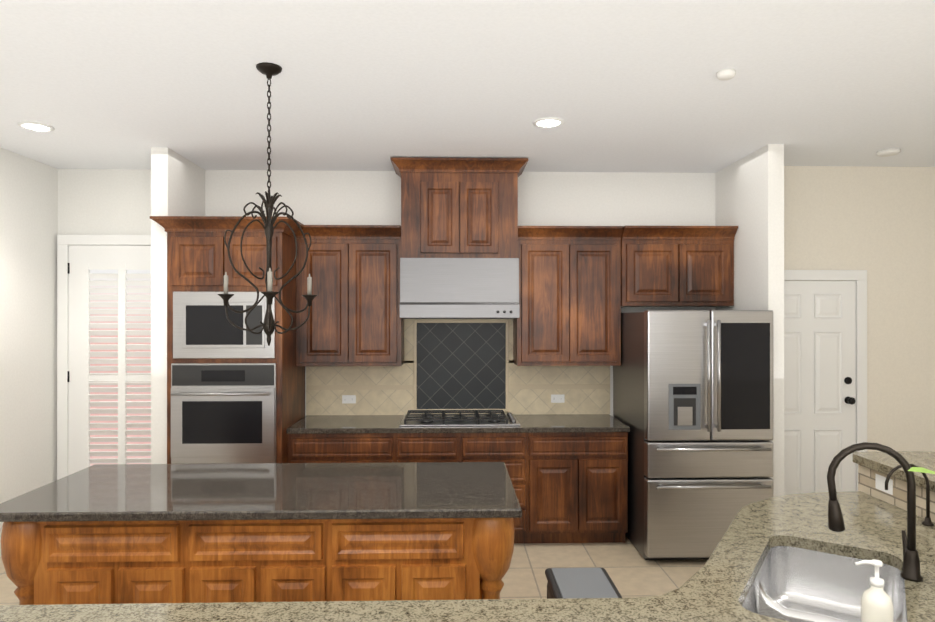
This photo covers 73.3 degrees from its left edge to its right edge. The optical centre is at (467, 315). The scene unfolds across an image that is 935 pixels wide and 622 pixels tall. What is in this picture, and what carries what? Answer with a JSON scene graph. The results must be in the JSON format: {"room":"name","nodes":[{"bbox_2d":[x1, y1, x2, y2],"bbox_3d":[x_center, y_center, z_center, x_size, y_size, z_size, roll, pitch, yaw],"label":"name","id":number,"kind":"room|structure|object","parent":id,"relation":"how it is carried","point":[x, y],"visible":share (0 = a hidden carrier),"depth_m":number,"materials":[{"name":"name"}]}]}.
{"room":"kitchen","nodes":[
{"label":"kitchen","id":0,"kind":"room"},
{"bbox_2d":[0,147,57,538],"bbox_3d":[-3.380,0.256,1.411,0.100,2.980,7.700,0,0,-1],"label":"wall","id":1,"kind":"structure","parent":0,"point":[28,307],"depth_m":4.89,"materials":[{"name":"paint"}]},
{"bbox_2d":[151,147,204,463],"bbox_3d":[-2.260,0.261,4.941,0.122,2.980,0.700,0,0,-1],"label":"wall","id":2,"kind":"structure","parent":0,"point":[177,184],"depth_m":4.59,"materials":[{"name":"paint"}]},
{"bbox_2d":[0,535,707,604],"bbox_3d":[0.519,1.797,1.510,7.900,0.100,7.900,0,0,-1],"label":"floor","id":3,"kind":"structure","parent":0,"point":[632,572],"depth_m":4.35,"materials":[{"name":"tile"}]},
{"bbox_2d":[150,216,304,463],"bbox_3d":[-1.775,0.521,4.894,1.000,2.460,0.812,0,0,-1],"label":"tall cabinet","id":4,"kind":"object","parent":3,"relation":"on","point":[197,257],"visible":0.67,"depth_m":4.56,"materials":[{"name":"brown wood"}]},
{"bbox_2d":[171,363,275,463],"bbox_3d":[-1.765,0.708,4.524,0.750,0.725,0.096,0,0,-1],"label":"wall oven","id":5,"kind":"object","parent":4,"relation":"in","point":[223,413],"visible":1,"depth_m":4.53,"materials":[{"name":"silver metal"}]},
{"bbox_2d":[173,292,274,358],"bbox_3d":[-1.766,0.068,4.555,0.730,0.485,0.035,0,0,-1],"label":"microwave","id":6,"kind":"object","parent":4,"relation":"in","point":[204,327],"visible":0.9,"depth_m":4.54,"materials":[{"name":"silver metal"}]},
{"bbox_2d":[0,518,514,604],"bbox_3d":[-0.937,1.314,3.158,2.292,0.869,0.826,0,0,-1],"label":"kitchen island","id":7,"kind":"object","parent":3,"relation":"on","point":[179,533],"depth_m":2.78,"materials":[{"name":"brown wood"}]},
{"bbox_2d":[0,462,521,521],"bbox_3d":[-0.937,0.859,3.139,2.324,0.040,0.890,0,0,-1],"label":"island countertop","id":8,"kind":"structure","parent":7,"relation":"on","point":[418,491],"depth_m":2.95,"materials":[{"name":"grey stone"}]},
{"bbox_2d":[287,434,397,462],"bbox_3d":[-0.956,1.316,5.012,0.807,0.870,0.617,0,0,-1],"label":"base cabinet","id":9,"kind":"object","parent":3,"relation":"on","point":[301,448],"depth_m":4.71,"materials":[{"name":"brown wood"}]},
{"bbox_2d":[398,434,461,462],"bbox_3d":[-0.308,1.316,5.029,0.490,0.870,0.617,0,0,-1],"label":"base cabinet","id":10,"kind":"object","parent":3,"relation":"on","point":[412,448],"depth_m":4.72,"materials":[{"name":"brown wood"}]},
{"bbox_2d":[462,434,529,543],"bbox_3d":[0.190,1.316,5.042,0.507,0.870,0.617,0,0,-1],"label":"base cabinet","id":11,"kind":"object","parent":3,"relation":"on","point":[513,450],"depth_m":4.74,"materials":[{"name":"brown wood"}]},
{"bbox_2d":[530,434,627,543],"bbox_3d":[0.828,1.316,5.058,0.768,0.870,0.617,0,0,-1],"label":"base cabinet","id":12,"kind":"object","parent":3,"relation":"on","point":[568,474],"depth_m":4.75,"materials":[{"name":"brown wood"}]},
{"bbox_2d":[286,414,629,433],"bbox_3d":[-0.069,0.861,5.028,2.582,0.040,0.632,0,0,-1],"label":"countertop","id":13,"kind":"structure","parent":12,"relation":"on","point":[539,423],"depth_m":4.77,"materials":[{"name":"grey stone"}]},
{"bbox_2d":[399,410,519,425],"bbox_3d":[-0.063,0.815,5.032,0.920,0.051,0.510,0,0,-1],"label":"cooktop","id":14,"kind":"object","parent":13,"relation":"in","point":[490,418],"visible":1,"depth_m":4.92,"materials":[{"name":"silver metal"}]},
{"bbox_2d":[545,568,621,598],"bbox_3d":[0.481,1.427,2.587,0.270,0.642,0.395,0,0,-1],"label":"trash can","id":15,"kind":"object","parent":3,"relation":"on","point":[562,583],"visible":0.58,"depth_m":2.60,"materials":[{"name":"black plastic"}]},
{"bbox_2d":[613,310,772,559],"bbox_3d":[1.691,0.856,4.837,0.893,1.790,1.011,0,0,-1],"label":"refrigerator","id":16,"kind":"object","parent":3,"relation":"on","point":[693,400],"visible":0.94,"depth_m":4.39,"materials":[{"name":"silver metal"}]},
{"bbox_2d":[711,491,934,554],"bbox_3d":[1.304,1.293,2.444,1.178,0.910,1.085,0,0,-1],"label":"countertop","id":17,"kind":"structure","parent":3,"relation":"on","point":[791,524],"depth_m":2.47,"materials":[{"name":"stone"}]},
{"bbox_2d":[885,464,933,525],"bbox_3d":[1.766,0.714,2.514,0.195,0.246,0.040,0,0,-1],"label":"tap","id":18,"kind":"object","parent":17,"relation":"on","point":[927,521],"visible":0.88,"depth_m":2.51,"materials":[{"name":"brown metal"}]},
{"bbox_2d":[852,451,934,522],"bbox_3d":[-0.099,1.204,1.800,4.920,1.085,2.430,0,0,-1],"label":"raised bar","id":19,"kind":"object","parent":3,"relation":"on","point":[871,465],"visible":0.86,"depth_m":2.82,"materials":[{"name":"stone"}]},
{"bbox_2d":[875,474,892,494],"bbox_3d":[1.890,0.763,2.847,0.008,0.070,0.115,0,0,-1],"label":"outlet","id":20,"kind":"object","parent":19,"relation":"attached to","point":[879,482],"visible":0.88,"depth_m":2.86,"materials":[{"name":"white plastic"}]},
{"bbox_2d":[58,169,715,415],"bbox_3d":[-0.642,0.262,5.383,5.780,2.980,0.100,0,0,-1],"label":"wall","id":21,"kind":"structure","parent":0,"point":[104,201],"depth_m":5.33,"materials":[{"name":"paint"}]},
{"bbox_2d":[57,235,150,479],"bbox_3d":[-2.882,0.539,5.250,1.045,2.425,0.050,0,0,-1],"label":"door frame","id":22,"kind":"structure","parent":21,"relation":"attached to","point":[64,242],"depth_m":5.21,"materials":[{"name":"white wood"}]},
{"bbox_2d":[67,245,150,474],"bbox_3d":[-2.868,0.578,5.232,0.910,2.326,0.062,0,0,-1],"label":"door","id":23,"kind":"structure","parent":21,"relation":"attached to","point":[109,375],"depth_m":5.22,"materials":[{"name":"white wood"}]},
{"bbox_2d":[295,225,403,365],"bbox_3d":[-0.947,-0.154,5.119,0.832,1.110,0.407,0,0,-1],"label":"upper cabinet","id":24,"kind":"object","parent":21,"relation":"attached to","point":[354,319],"visible":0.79,"depth_m":4.98,"materials":[{"name":"brown wood"}]},
{"bbox_2d":[306,319,609,414],"bbox_3d":[-0.071,0.281,5.336,2.580,1.120,0.021,0,0,-1],"label":"tile backsplash","id":25,"kind":"structure","parent":21,"relation":"attached to","point":[458,364],"depth_m":5.33,"materials":[{"name":"tile"}]},
{"bbox_2d":[342,395,355,403],"bbox_3d":[-1.000,0.707,5.306,0.115,0.070,0.008,0,0,-1],"label":"outlet","id":26,"kind":"object","parent":25,"relation":"attached to","point":[347,399],"visible":1,"depth_m":5.30,"materials":[{"name":"white plastic"}]},
{"bbox_2d":[551,394,564,402],"bbox_3d":[0.769,0.707,5.352,0.115,0.070,0.008,0,0,-1],"label":"outlet","id":27,"kind":"object","parent":25,"relation":"attached to","point":[559,398],"visible":1,"depth_m":5.35,"materials":[{"name":"white plastic"}]},
{"bbox_2d":[390,157,527,257],"bbox_3d":[-0.067,-0.834,5.100,1.065,0.770,0.492,0,0,-1],"label":"upper cabinet","id":28,"kind":"object","parent":21,"relation":"attached to","point":[459,207],"visible":1,"depth_m":4.92,"materials":[{"name":"brown wood"}]},
{"bbox_2d":[400,258,518,318],"bbox_3d":[-0.066,-0.210,5.068,0.915,0.470,0.555,0,0,-1],"label":"range hood","id":29,"kind":"object","parent":21,"relation":"attached to","point":[459,288],"visible":1,"depth_m":4.84,"materials":[{"name":"metal"}]},
{"bbox_2d":[513,226,622,365],"bbox_3d":[0.811,-0.154,5.165,0.835,1.110,0.407,0,0,-1],"label":"upper cabinet","id":30,"kind":"object","parent":21,"relation":"attached to","point":[569,295],"visible":0.83,"depth_m":5.03,"materials":[{"name":"brown wood"}]},
{"bbox_2d":[621,226,737,306],"bbox_3d":[1.683,-0.394,5.173,0.902,0.630,0.437,0,0,-1],"label":"upper cabinet","id":31,"kind":"object","parent":21,"relation":"attached to","point":[677,266],"visible":0.94,"depth_m":5.02,"materials":[{"name":"brown wood"}]},
{"bbox_2d":[0,551,934,621],"bbox_3d":[-0.309,1.292,1.544,4.448,0.910,1.110,0,0,-1],"label":"countertop","id":32,"kind":"structure","parent":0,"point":[790,558],"depth_m":1.83,"materials":[{"name":"stone"}]},
{"bbox_2d":[855,559,892,621],"bbox_3d":[1.060,0.737,1.635,0.083,0.198,0.070,0,0,-1],"label":"soap dispenser","id":33,"kind":"object","parent":32,"relation":"on","point":[876,603],"visible":1,"depth_m":1.62,"materials":[{"name":"white plastic"}]},
{"bbox_2d":[827,442,922,581],"bbox_3d":[1.315,0.624,2.031,0.261,0.425,0.117,0,0,-1],"label":"sink faucet","id":34,"kind":"object","parent":32,"relation":"on","point":[911,567],"visible":1,"depth_m":2.01,"materials":[{"name":"brown metal"}]},
{"bbox_2d":[908,467,934,473],"bbox_3d":[1.472,0.597,1.789,0.400,0.479,0.313,0,0,-1],"label":"potted plant","id":35,"kind":"object","parent":32,"relation":"on","point":[919,469],"visible":1,"depth_m":1.83,"materials":[{"name":"green plant"}]},
{"bbox_2d":[0,0,934,172],"bbox_3d":[0.519,-1.283,1.514,7.900,0.100,7.900,0,0,-1],"label":"ceiling","id":36,"kind":"structure","parent":0,"point":[614,85],"depth_m":3.32,"materials":[{"name":"paint"}]},
{"bbox_2d":[17,121,54,131],"bbox_3d":[-2.799,-1.224,4.079,0.200,0.012,0.200,0,0,-1],"label":"recessed light","id":37,"kind":"object","parent":36,"relation":"in","point":[35,126],"visible":1,"depth_m":4.07,"materials":[{"name":"white glass"}]},
{"bbox_2d":[218,62,316,345],"bbox_3d":[-1.017,-0.541,3.087,0.471,1.380,0.478,0,0,-1],"label":"chandelier","id":38,"kind":"object","parent":36,"relation":"hanging from","point":[269,71],"visible":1,"depth_m":3.10,"materials":[{"name":"brown metal"}]},
{"bbox_2d":[533,117,563,127],"bbox_3d":[0.514,-1.224,3.994,0.200,0.012,0.200,0,0,-1],"label":"recessed light","id":39,"kind":"object","parent":36,"relation":"in","point":[548,122],"visible":1,"depth_m":3.99,"materials":[{"name":"white glass"}]},
{"bbox_2d":[716,69,735,79],"bbox_3d":[1.306,-1.216,3.175,0.090,0.030,0.089,0,0,-1],"label":"smoke detector","id":40,"kind":"object","parent":36,"relation":"attached to","point":[726,74],"visible":1,"depth_m":3.15,"materials":[{"name":"paint"}]},
{"bbox_2d":[877,148,900,156],"bbox_3d":[3.137,-1.214,4.683,0.150,0.030,0.148,0,0,-1],"label":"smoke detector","id":41,"kind":"object","parent":36,"relation":"in","point":[888,152],"visible":1,"depth_m":4.65,"materials":[{"name":"paint"}]},
{"bbox_2d":[715,144,783,497],"bbox_3d":[2.202,0.261,4.957,0.115,2.980,0.900,0,0,-1],"label":"wall","id":42,"kind":"structure","parent":0,"point":[749,195],"depth_m":4.59,"materials":[{"name":"paint"}]},
{"bbox_2d":[784,166,934,451],"bbox_3d":[3.313,0.261,5.226,2.120,2.980,0.100,0,0,-1],"label":"wall","id":43,"kind":"structure","parent":0,"point":[877,224],"depth_m":5.18,"materials":[{"name":"paint"}]},
{"bbox_2d":[784,281,855,494],"bbox_3d":[2.781,0.728,5.112,0.802,2.026,0.082,0,0,-1],"label":"door","id":44,"kind":"structure","parent":43,"relation":"in","point":[819,376],"depth_m":5.14,"materials":[{"name":"white wood"}]},
{"bbox_2d":[784,270,866,490],"bbox_3d":[2.780,0.689,5.144,0.980,2.125,0.035,0,0,-1],"label":"door frame","id":45,"kind":"structure","parent":43,"relation":"attached to","point":[859,277],"depth_m":5.14,"materials":[{"name":"white wood"}]}
]}

